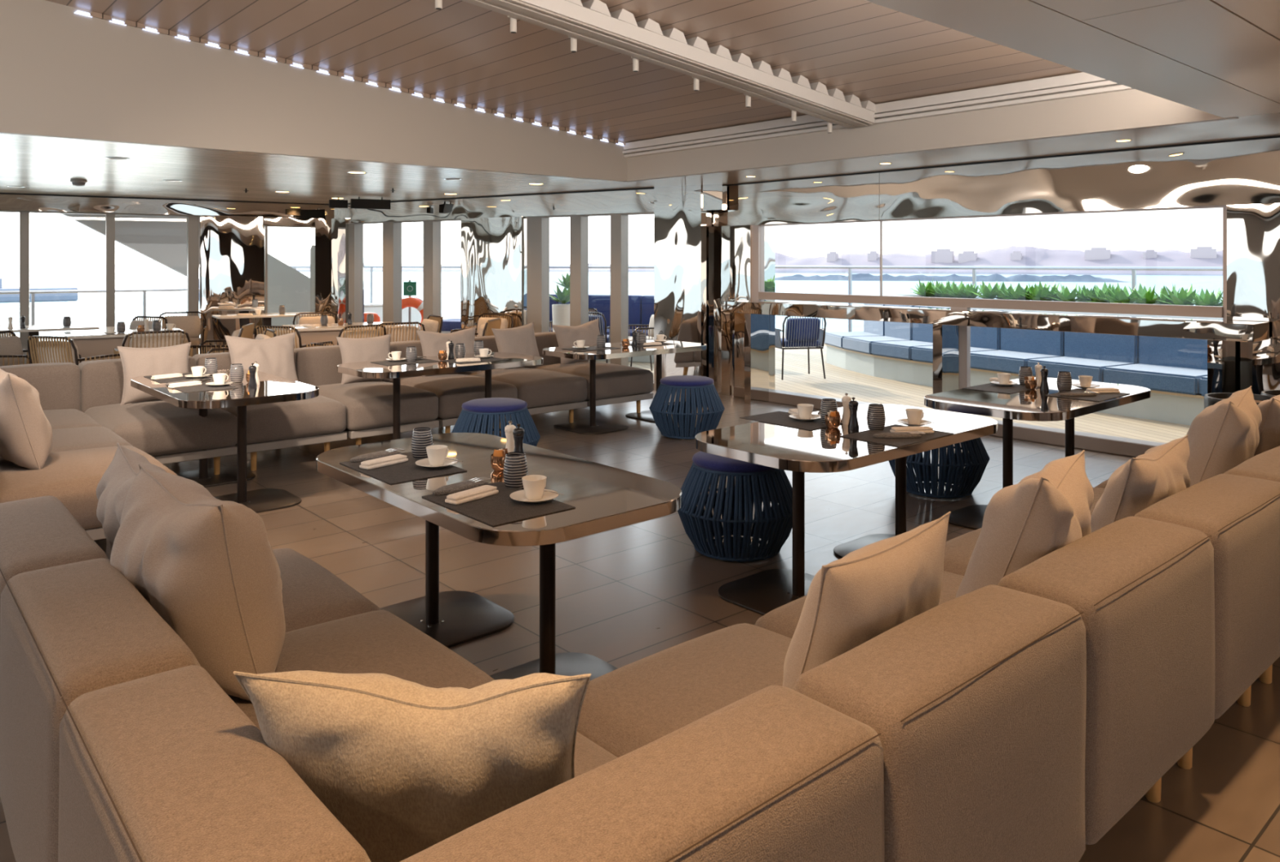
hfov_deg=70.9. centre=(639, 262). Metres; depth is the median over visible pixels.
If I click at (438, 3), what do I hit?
track spotlight
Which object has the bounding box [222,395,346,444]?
seat cushion
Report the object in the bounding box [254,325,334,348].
armchair
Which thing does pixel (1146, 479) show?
pillow
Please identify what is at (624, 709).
seat cushion
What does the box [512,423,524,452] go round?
pepper mill
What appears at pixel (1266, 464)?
module
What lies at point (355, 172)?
recessed light
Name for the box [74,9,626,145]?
light
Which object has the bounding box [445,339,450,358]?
salt mill
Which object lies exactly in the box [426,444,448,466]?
coffee cup
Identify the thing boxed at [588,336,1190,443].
deck
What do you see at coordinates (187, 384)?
folded napkin
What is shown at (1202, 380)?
seat cushion
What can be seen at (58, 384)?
module
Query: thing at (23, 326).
pepper mill
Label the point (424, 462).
saucer
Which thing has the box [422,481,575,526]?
placemat
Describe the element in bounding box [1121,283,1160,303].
leafy plant
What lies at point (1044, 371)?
pepper mill
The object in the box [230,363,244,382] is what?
tumbler
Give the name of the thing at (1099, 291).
leafy plant
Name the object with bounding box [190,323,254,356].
armchair
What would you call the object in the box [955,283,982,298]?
leafy plant
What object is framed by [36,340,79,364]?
cushion
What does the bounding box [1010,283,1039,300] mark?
leafy plant
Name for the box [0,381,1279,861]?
floor
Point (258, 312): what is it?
coffee cup
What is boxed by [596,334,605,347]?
tumbler
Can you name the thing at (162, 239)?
bulkhead
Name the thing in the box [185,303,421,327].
bulwark
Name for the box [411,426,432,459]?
tumbler
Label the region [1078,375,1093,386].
coffee cup
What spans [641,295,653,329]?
cushion
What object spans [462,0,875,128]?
ceiling beam
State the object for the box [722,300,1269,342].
countertop
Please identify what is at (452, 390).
seat cushion
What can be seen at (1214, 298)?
leafy plant
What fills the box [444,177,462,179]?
recessed light
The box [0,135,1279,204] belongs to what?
trim
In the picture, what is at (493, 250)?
wall column
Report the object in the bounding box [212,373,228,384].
coffee cup
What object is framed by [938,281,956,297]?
leafy plant
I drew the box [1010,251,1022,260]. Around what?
building
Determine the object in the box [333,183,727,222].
ceiling panel
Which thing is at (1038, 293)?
leafy plant
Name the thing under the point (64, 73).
ceiling bulkhead
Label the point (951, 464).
pouf
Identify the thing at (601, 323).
cushion
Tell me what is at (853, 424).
pepper mill
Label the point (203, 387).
placemat
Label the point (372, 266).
glass balustrade
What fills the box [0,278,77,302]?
pier
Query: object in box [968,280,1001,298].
leafy plant
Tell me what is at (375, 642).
seat cushion
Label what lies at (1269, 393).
stool
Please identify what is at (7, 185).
recessed light
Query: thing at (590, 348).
placemat
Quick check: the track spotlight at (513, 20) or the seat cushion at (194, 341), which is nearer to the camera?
the track spotlight at (513, 20)
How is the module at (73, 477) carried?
on the floor
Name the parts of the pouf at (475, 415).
ring frame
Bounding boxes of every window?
[0,209,29,364]
[25,210,199,355]
[264,225,315,313]
[347,218,460,333]
[525,212,653,390]
[733,204,1226,457]
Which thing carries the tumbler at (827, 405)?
on the placemat at (780, 418)
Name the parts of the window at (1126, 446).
sill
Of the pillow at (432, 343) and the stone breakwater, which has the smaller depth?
the pillow at (432, 343)
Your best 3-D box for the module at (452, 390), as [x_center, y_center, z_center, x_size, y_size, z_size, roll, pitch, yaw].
[-1.758,1.117,8.098,0.810,0.766,1.333,0,0,-41]
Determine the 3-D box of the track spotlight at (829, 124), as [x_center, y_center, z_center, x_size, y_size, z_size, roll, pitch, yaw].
[1.574,-1.131,7.458,0.070,0.104,0.040,0,0,-41]
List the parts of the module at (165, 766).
backrest, backrest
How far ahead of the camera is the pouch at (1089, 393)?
5.30 m
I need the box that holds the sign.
[403,281,416,295]
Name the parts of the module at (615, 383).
backrest, rail, leg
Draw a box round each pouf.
[451,397,540,446]
[648,375,724,439]
[677,451,792,561]
[888,437,989,497]
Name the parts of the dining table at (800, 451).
plate, leg, plate, leg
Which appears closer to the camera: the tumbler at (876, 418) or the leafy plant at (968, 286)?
the tumbler at (876, 418)
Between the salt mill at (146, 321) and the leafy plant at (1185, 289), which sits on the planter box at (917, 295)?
the leafy plant at (1185, 289)
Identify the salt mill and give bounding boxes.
[7,315,13,328]
[144,317,149,331]
[251,361,259,385]
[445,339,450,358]
[504,421,515,453]
[840,392,851,424]
[1034,362,1042,386]
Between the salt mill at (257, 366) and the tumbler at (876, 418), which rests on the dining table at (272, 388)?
the salt mill at (257, 366)
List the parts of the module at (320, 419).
backrest, leg, rail, leg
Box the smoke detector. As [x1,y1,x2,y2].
[70,178,87,186]
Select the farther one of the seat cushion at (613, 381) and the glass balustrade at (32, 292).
the glass balustrade at (32, 292)
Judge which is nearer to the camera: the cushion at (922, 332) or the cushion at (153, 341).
the cushion at (153, 341)
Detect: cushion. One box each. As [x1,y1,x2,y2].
[0,336,23,365]
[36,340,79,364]
[43,408,102,429]
[84,400,236,457]
[128,320,161,329]
[128,334,182,347]
[163,315,200,337]
[181,337,201,345]
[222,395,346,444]
[227,609,494,730]
[228,328,240,351]
[254,333,271,339]
[263,329,299,348]
[271,547,380,632]
[298,315,334,324]
[316,381,438,431]
[340,328,379,337]
[378,325,418,342]
[388,373,517,419]
[420,319,439,332]
[464,367,586,408]
[476,317,507,336]
[477,324,493,336]
[530,361,653,399]
[549,293,558,327]
[549,328,638,336]
[558,294,642,329]
[573,731,617,777]
[577,622,791,757]
[588,315,604,335]
[628,336,653,341]
[630,329,648,336]
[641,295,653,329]
[648,314,653,336]
[755,570,964,638]
[780,337,819,346]
[785,317,820,341]
[824,331,883,348]
[842,336,909,354]
[863,303,884,336]
[871,340,933,359]
[884,304,914,340]
[911,345,996,363]
[912,305,950,342]
[943,528,981,575]
[970,308,1004,350]
[970,350,1060,373]
[1000,311,1064,356]
[1027,356,1133,382]
[1064,331,1138,364]
[1089,487,1105,516]
[1103,363,1207,395]
[1138,335,1207,369]
[1199,376,1207,395]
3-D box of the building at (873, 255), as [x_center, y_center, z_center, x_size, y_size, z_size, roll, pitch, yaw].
[307.948,-6.955,1188.118,11.330,16.910,12.000,0,0,30]
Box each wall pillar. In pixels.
[706,210,732,395]
[711,225,775,395]
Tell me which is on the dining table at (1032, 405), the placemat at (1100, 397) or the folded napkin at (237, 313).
the placemat at (1100, 397)
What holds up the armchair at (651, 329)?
on the deck
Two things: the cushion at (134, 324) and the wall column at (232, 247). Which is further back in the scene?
the wall column at (232, 247)
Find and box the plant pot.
[551,303,569,332]
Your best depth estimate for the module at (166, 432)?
6.21 m
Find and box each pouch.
[165,378,203,385]
[350,448,404,462]
[403,355,426,359]
[432,476,491,495]
[873,431,925,438]
[1059,391,1099,396]
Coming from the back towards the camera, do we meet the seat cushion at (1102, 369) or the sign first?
the sign
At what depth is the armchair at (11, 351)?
8.60 m
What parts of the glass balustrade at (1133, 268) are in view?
post, post, handrail, post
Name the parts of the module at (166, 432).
backrest, rail, leg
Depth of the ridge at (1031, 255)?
1088.59 m
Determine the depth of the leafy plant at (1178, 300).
9.29 m
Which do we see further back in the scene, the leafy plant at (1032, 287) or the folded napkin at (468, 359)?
the leafy plant at (1032, 287)
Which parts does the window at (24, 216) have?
sill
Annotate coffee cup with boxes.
[106,326,115,333]
[165,323,175,329]
[191,366,206,376]
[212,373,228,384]
[254,309,261,315]
[387,351,401,359]
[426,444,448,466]
[479,348,491,356]
[521,475,546,500]
[573,340,585,347]
[656,334,666,341]
[796,404,813,418]
[905,408,924,424]
[997,373,1010,384]
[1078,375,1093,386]
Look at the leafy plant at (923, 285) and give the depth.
12.57 m
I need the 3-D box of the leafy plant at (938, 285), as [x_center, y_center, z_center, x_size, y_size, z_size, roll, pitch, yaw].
[4.135,0.347,12.298,0.474,0.257,0.508,0,0,-5]
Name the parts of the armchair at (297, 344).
rope arm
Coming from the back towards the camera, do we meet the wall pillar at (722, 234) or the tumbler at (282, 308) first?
the tumbler at (282, 308)
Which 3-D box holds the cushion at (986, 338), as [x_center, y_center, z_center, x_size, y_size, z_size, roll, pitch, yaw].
[4.210,0.840,11.247,0.140,0.520,0.771,0,0,-29]
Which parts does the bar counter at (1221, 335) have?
leg panel, leg panel, leg panel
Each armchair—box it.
[0,330,37,365]
[27,335,120,365]
[113,329,191,359]
[128,315,167,329]
[160,311,208,353]
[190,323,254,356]
[206,328,276,353]
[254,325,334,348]
[293,311,337,324]
[308,324,386,346]
[375,321,425,342]
[418,314,443,333]
[450,312,513,336]
[475,318,501,336]
[549,307,597,332]
[588,311,610,363]
[628,314,653,371]
[775,315,826,379]
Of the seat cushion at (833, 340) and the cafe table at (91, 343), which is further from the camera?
the seat cushion at (833, 340)
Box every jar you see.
[137,324,144,331]
[245,370,249,382]
[337,318,343,324]
[437,350,447,359]
[489,448,507,471]
[622,338,630,347]
[824,410,841,428]
[1024,376,1037,389]
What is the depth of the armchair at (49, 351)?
8.10 m
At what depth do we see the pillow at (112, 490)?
2.64 m
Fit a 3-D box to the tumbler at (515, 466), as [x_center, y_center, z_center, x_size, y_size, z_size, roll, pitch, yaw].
[-0.437,0.730,3.161,0.086,0.119,0.086,0,0,32]
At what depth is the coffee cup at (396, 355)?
7.17 m
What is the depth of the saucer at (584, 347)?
8.20 m
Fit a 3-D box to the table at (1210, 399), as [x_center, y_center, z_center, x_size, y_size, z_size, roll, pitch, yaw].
[3.596,1.150,5.333,0.430,0.700,0.430,0,0,-41]
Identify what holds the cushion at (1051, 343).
on the banquette
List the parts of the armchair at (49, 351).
rope arm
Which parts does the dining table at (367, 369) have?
leg, leg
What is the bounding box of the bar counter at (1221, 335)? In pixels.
[722,300,1269,412]
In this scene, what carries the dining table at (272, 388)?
on the floor
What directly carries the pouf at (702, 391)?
on the floor
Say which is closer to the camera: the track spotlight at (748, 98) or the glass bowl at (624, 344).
the track spotlight at (748, 98)
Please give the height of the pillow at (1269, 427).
0.444 m
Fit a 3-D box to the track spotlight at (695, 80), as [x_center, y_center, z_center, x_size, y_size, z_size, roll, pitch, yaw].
[0.403,-1.285,6.431,0.070,0.104,0.040,0,0,-41]
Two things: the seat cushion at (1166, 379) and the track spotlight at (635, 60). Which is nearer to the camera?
the track spotlight at (635, 60)
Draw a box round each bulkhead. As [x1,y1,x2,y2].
[0,0,1239,182]
[60,213,186,276]
[267,253,310,330]
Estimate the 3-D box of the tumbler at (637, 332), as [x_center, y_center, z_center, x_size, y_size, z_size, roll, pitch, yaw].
[-0.003,0.730,8.801,0.086,0.119,0.086,0,0,24]
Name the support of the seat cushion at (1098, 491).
on the module at (1266, 464)
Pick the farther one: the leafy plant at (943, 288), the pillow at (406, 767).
the leafy plant at (943, 288)
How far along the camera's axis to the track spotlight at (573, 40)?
5.69 m
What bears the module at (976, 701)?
on the floor
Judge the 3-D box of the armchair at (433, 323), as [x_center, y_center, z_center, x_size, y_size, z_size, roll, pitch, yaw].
[-2.821,1.080,11.151,0.622,0.843,0.646,0,0,-31]
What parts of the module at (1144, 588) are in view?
backrest, leg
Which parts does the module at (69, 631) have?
backrest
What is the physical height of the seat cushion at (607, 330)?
0.190 m
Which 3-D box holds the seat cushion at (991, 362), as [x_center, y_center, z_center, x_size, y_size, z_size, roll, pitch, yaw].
[4.277,1.137,10.341,0.660,0.175,0.852,0,0,-29]
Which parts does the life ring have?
stand post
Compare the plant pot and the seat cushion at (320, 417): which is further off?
the plant pot
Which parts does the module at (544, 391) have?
backrest, rail, leg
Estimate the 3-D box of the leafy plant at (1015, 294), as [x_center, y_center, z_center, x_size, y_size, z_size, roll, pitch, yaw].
[4.646,0.356,11.016,0.473,0.239,0.441,0,0,2]
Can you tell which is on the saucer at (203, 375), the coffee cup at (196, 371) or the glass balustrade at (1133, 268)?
the coffee cup at (196, 371)
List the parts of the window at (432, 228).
sill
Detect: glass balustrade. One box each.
[0,288,186,325]
[288,265,373,303]
[370,265,653,303]
[775,265,1222,331]
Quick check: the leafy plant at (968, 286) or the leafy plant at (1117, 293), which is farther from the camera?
the leafy plant at (968, 286)
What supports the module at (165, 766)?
on the floor
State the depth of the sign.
15.71 m
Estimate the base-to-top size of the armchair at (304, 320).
0.843 m
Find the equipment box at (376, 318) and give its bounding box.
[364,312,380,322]
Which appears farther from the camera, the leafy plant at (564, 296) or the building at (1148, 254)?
the building at (1148, 254)
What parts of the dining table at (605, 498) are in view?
leg, plate, leg, plate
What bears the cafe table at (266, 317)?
on the floor
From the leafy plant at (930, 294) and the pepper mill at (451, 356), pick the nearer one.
the pepper mill at (451, 356)
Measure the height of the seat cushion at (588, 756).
0.277 m
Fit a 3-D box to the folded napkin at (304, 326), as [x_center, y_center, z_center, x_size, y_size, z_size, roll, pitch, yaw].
[-3.787,0.727,10.311,0.194,0.027,0.065,0,0,40]
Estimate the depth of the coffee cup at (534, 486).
2.95 m
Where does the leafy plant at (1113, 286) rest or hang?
in the planter box at (917, 295)
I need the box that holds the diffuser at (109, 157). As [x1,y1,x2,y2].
[107,156,127,159]
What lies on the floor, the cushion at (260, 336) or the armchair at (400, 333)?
the armchair at (400, 333)
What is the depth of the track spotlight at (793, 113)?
7.13 m
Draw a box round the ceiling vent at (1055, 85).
[622,71,1134,157]
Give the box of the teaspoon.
[543,490,564,495]
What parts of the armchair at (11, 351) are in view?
rope arm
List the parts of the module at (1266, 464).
backrest, leg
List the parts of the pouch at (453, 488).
fork handle, knife handle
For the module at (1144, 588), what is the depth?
2.18 m
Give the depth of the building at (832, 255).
1211.44 m
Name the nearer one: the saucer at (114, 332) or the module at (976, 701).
the module at (976, 701)
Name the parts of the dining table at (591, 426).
plate, leg, plate, leg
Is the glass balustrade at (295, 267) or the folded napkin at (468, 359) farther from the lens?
the glass balustrade at (295, 267)
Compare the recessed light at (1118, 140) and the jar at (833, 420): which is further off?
the recessed light at (1118, 140)
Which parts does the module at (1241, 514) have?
leg, backrest, leg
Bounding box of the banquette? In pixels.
[824,303,1207,425]
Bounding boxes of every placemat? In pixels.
[144,372,209,382]
[167,381,237,392]
[339,451,466,484]
[370,358,440,365]
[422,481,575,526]
[440,356,509,364]
[561,346,620,351]
[629,342,675,346]
[739,410,842,430]
[840,424,954,447]
[962,382,1039,394]
[1044,388,1129,401]
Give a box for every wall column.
[199,214,364,353]
[460,184,706,391]
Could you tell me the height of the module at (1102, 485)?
0.766 m
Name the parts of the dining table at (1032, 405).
plate, leg, leg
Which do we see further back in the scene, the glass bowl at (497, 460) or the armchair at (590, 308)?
the armchair at (590, 308)
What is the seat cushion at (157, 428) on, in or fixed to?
on the module at (166, 432)
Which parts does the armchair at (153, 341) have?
rope arm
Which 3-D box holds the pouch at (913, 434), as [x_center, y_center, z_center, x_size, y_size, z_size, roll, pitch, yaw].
[1.168,0.776,4.060,0.236,0.021,0.075,0,0,-6]
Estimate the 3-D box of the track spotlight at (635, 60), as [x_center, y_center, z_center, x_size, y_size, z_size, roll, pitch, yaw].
[-0.029,-1.342,6.052,0.070,0.104,0.040,0,0,-41]
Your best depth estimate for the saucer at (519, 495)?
2.98 m
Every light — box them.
[7,185,25,186]
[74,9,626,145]
[104,156,129,159]
[162,179,182,181]
[274,191,290,192]
[347,171,367,173]
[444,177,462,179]
[528,182,544,184]
[1114,139,1132,142]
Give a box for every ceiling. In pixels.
[0,0,1279,204]
[45,0,1082,142]
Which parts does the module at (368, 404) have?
backrest, leg, rail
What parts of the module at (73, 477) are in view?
rail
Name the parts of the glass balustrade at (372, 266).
handrail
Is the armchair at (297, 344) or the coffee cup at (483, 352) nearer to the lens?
the coffee cup at (483, 352)
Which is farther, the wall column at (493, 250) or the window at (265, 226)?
the window at (265, 226)
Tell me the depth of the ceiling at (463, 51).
6.50 m
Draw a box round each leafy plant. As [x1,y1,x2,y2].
[549,284,569,303]
[550,272,569,288]
[910,280,938,296]
[911,282,928,293]
[924,283,935,296]
[929,280,950,297]
[931,281,959,297]
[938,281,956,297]
[944,280,973,297]
[951,282,978,297]
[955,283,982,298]
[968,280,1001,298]
[984,282,1017,299]
[995,285,1016,299]
[997,282,1029,299]
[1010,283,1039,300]
[1017,283,1052,300]
[1022,280,1062,301]
[1022,283,1050,300]
[1037,285,1064,301]
[1046,283,1088,302]
[1071,284,1092,302]
[1071,284,1105,302]
[1084,281,1121,302]
[1093,284,1125,302]
[1100,282,1142,303]
[1104,288,1130,302]
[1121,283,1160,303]
[1126,285,1164,304]
[1138,284,1180,304]
[1151,284,1201,305]
[1157,288,1193,305]
[1182,288,1222,306]
[1192,288,1222,306]
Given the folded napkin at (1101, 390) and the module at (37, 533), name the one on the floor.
the module at (37, 533)
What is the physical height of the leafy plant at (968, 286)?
0.221 m
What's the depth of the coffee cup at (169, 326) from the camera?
10.19 m
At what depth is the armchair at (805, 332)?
11.56 m
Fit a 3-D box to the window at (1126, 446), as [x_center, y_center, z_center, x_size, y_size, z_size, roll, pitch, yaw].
[2.696,0.540,8.348,0.180,1.920,4.800,0,0,-41]
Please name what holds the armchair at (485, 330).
on the floor
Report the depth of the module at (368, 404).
7.24 m
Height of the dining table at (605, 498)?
0.710 m
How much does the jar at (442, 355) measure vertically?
0.079 m
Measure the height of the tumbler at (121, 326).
0.119 m
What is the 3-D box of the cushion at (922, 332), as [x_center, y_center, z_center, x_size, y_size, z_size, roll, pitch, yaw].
[3.883,0.840,11.908,0.140,0.520,0.680,0,0,-24]
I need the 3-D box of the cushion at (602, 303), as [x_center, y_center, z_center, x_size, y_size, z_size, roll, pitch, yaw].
[-0.651,0.810,14.656,1.447,0.580,0.180,0,0,20]
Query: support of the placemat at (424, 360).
on the dining table at (367, 369)
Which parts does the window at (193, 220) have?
sill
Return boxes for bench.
[441,318,460,333]
[549,293,653,363]
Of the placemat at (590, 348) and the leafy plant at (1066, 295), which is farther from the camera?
the leafy plant at (1066, 295)
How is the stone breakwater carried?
on the sea
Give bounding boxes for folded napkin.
[151,373,182,379]
[168,380,202,387]
[236,313,253,315]
[302,324,316,328]
[359,453,408,469]
[444,484,498,504]
[455,357,480,362]
[643,342,662,345]
[788,408,812,417]
[889,426,933,433]
[989,377,1012,382]
[1084,387,1119,393]
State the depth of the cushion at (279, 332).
9.39 m
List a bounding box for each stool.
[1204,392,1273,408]
[1260,390,1279,396]
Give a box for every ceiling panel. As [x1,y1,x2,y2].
[0,192,333,218]
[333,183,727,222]
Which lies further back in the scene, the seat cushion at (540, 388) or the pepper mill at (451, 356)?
the seat cushion at (540, 388)
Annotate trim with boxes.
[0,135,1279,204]
[264,217,315,226]
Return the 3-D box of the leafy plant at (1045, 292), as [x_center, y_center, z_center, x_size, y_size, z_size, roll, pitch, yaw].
[4.867,0.337,10.722,0.513,0.278,0.550,0,0,7]
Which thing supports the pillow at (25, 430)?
on the module at (73, 477)
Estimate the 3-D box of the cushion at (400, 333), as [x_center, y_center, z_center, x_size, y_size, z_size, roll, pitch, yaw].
[-2.696,0.860,10.020,0.465,0.302,0.124,0,10,-31]
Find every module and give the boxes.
[0,362,102,429]
[0,426,132,459]
[0,445,177,540]
[0,495,380,632]
[0,558,494,861]
[57,665,884,861]
[78,355,236,475]
[191,351,346,471]
[293,345,439,444]
[382,340,517,433]
[457,335,586,422]
[524,331,653,413]
[577,584,1086,861]
[755,515,1215,844]
[943,473,1279,769]
[1089,445,1279,684]
[1095,479,1108,488]
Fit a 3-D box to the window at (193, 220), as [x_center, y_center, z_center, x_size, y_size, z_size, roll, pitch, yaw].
[-7.049,0.414,12.103,2.013,2.171,0.160,0,0,-33]
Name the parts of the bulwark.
cap rail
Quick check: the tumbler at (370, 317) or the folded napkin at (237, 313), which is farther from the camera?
the folded napkin at (237, 313)
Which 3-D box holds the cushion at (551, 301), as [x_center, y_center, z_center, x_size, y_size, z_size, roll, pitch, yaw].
[-2.032,0.810,15.152,1.447,0.580,0.180,0,0,20]
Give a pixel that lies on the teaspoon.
(544, 491)
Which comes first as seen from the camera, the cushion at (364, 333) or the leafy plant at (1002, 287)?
the cushion at (364, 333)
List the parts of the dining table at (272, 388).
leg, plate, leg, plate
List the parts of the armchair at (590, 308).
frame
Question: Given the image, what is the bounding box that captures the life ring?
[401,280,422,329]
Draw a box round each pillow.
[0,368,52,470]
[95,442,171,559]
[110,463,285,701]
[117,342,191,404]
[224,331,298,382]
[233,670,591,861]
[336,333,392,384]
[416,326,481,377]
[491,321,542,369]
[551,318,599,364]
[782,511,951,689]
[955,449,1093,598]
[1090,434,1190,533]
[1186,386,1262,487]
[1253,395,1279,456]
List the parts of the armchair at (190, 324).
rope arm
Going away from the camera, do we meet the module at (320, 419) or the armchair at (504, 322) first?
the module at (320, 419)
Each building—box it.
[826,251,838,262]
[867,251,878,261]
[931,248,954,262]
[958,251,977,262]
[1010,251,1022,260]
[1084,247,1111,260]
[1142,249,1156,258]
[1190,246,1216,257]
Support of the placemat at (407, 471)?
on the dining table at (605, 498)
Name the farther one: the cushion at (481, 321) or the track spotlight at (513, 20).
the cushion at (481, 321)
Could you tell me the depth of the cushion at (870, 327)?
13.25 m
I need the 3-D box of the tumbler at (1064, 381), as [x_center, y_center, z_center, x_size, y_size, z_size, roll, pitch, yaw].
[2.610,0.730,5.533,0.086,0.119,0.086,0,0,24]
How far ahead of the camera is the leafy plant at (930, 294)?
12.36 m
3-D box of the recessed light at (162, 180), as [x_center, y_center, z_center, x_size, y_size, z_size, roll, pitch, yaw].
[-5.033,-0.888,9.685,0.188,0.004,0.188,0,0,-41]
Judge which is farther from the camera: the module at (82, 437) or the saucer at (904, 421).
the module at (82, 437)
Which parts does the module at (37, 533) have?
backrest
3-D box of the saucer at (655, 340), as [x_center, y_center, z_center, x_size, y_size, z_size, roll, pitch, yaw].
[0.202,0.777,8.901,0.161,0.018,0.161,0,0,-21]
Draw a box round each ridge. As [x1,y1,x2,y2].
[294,263,653,271]
[775,245,1222,275]
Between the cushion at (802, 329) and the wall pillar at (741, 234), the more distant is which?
the cushion at (802, 329)
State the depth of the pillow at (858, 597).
1.89 m
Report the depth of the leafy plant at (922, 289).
12.41 m
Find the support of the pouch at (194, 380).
on the placemat at (203, 387)
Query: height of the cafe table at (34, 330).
0.740 m
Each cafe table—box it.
[0,323,99,364]
[61,328,186,361]
[211,311,320,330]
[281,321,405,347]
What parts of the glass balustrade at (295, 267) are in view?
handrail, post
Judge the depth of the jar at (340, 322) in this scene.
10.68 m
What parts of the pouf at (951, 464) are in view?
ring frame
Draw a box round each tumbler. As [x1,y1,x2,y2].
[62,316,71,326]
[116,321,125,333]
[151,320,160,330]
[204,357,217,374]
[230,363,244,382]
[279,305,285,314]
[320,315,328,325]
[366,313,373,324]
[405,346,417,361]
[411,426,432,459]
[454,343,465,358]
[473,340,484,355]
[503,451,528,488]
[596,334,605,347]
[635,331,643,343]
[637,333,646,345]
[820,398,837,423]
[866,404,885,431]
[1018,366,1032,385]
[1056,371,1071,391]
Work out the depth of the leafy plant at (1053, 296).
10.60 m
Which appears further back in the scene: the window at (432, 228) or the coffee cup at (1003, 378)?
the window at (432, 228)
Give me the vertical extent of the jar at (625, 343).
0.079 m
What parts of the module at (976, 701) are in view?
backrest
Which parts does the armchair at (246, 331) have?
rope arm, rope arm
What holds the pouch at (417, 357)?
on the placemat at (424, 360)
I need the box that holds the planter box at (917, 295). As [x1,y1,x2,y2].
[895,294,1222,319]
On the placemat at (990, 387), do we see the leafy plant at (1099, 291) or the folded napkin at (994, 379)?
the folded napkin at (994, 379)
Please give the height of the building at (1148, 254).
16.359 m
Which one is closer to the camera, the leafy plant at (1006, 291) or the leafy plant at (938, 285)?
the leafy plant at (1006, 291)
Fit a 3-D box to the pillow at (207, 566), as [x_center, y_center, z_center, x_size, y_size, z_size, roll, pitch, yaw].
[-1.107,0.791,2.270,0.584,0.493,0.353,0,0,45]
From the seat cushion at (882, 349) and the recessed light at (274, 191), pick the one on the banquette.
the seat cushion at (882, 349)
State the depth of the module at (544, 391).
8.19 m
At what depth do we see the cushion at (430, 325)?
11.11 m
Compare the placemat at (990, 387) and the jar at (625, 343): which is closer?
the placemat at (990, 387)
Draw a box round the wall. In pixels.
[711,137,1279,394]
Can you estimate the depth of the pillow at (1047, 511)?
2.37 m
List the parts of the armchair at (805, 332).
rope arm, leg, frame, leg, rope arm, leg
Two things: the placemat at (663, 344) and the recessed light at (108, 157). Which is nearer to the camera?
the recessed light at (108, 157)
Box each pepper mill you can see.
[20,315,25,328]
[248,363,257,387]
[347,311,351,324]
[448,340,454,359]
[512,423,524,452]
[631,329,636,346]
[848,396,858,430]
[1040,365,1048,391]
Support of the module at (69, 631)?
on the floor
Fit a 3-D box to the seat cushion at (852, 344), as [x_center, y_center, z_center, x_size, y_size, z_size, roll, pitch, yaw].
[3.294,1.137,12.490,0.659,0.175,0.831,0,0,-13]
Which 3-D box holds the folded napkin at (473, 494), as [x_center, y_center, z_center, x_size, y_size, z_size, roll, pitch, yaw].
[-0.561,0.773,3.006,0.065,0.027,0.194,0,0,37]
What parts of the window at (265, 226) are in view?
sill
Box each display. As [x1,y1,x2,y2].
[328,197,347,208]
[350,196,390,209]
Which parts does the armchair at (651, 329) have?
rope arm, frame, rope arm, leg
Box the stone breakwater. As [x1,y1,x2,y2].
[775,273,1130,282]
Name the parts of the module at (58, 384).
backrest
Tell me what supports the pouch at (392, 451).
on the placemat at (407, 471)
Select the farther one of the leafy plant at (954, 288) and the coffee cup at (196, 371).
the leafy plant at (954, 288)
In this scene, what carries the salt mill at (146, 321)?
on the cafe table at (91, 343)
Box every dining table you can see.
[130,368,319,513]
[315,432,681,680]
[337,351,543,439]
[542,339,706,434]
[694,404,997,615]
[924,377,1151,529]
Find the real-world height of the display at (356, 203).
0.160 m
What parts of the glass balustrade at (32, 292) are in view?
post, handrail, post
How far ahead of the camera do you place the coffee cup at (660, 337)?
8.87 m
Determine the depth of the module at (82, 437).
5.30 m
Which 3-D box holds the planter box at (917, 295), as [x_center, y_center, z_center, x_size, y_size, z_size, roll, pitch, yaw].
[5.335,0.993,10.157,0.662,1.055,6.598,0,0,-29]
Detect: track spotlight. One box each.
[435,0,442,9]
[507,15,517,33]
[568,35,577,52]
[631,56,639,71]
[692,76,698,90]
[744,93,751,106]
[790,108,796,121]
[826,120,832,133]
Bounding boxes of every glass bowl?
[489,453,505,471]
[622,341,629,347]
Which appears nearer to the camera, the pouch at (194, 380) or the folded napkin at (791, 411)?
the folded napkin at (791, 411)
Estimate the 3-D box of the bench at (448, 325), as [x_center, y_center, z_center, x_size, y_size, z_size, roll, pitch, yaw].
[-2.951,1.290,16.563,1.600,0.460,0.700,0,0,20]
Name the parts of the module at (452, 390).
backrest, leg, rail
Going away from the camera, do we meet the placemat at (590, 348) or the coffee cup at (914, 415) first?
the coffee cup at (914, 415)
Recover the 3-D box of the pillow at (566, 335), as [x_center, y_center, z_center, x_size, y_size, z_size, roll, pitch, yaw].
[-0.622,0.827,9.364,0.650,0.472,0.189,0,0,-42]
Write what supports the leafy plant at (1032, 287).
in the planter box at (917, 295)
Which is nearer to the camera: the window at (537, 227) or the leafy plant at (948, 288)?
the window at (537, 227)
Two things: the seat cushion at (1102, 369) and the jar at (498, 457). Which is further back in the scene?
the seat cushion at (1102, 369)
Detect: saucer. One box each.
[102,331,118,333]
[184,373,210,378]
[205,381,231,386]
[386,357,406,361]
[415,457,457,468]
[474,355,493,358]
[509,488,558,502]
[572,346,589,349]
[652,339,666,342]
[789,413,820,421]
[897,418,931,426]
[991,381,1017,386]
[1071,383,1099,388]
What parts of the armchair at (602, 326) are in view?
frame, rope arm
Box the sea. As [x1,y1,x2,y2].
[0,264,1222,341]
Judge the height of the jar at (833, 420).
0.079 m

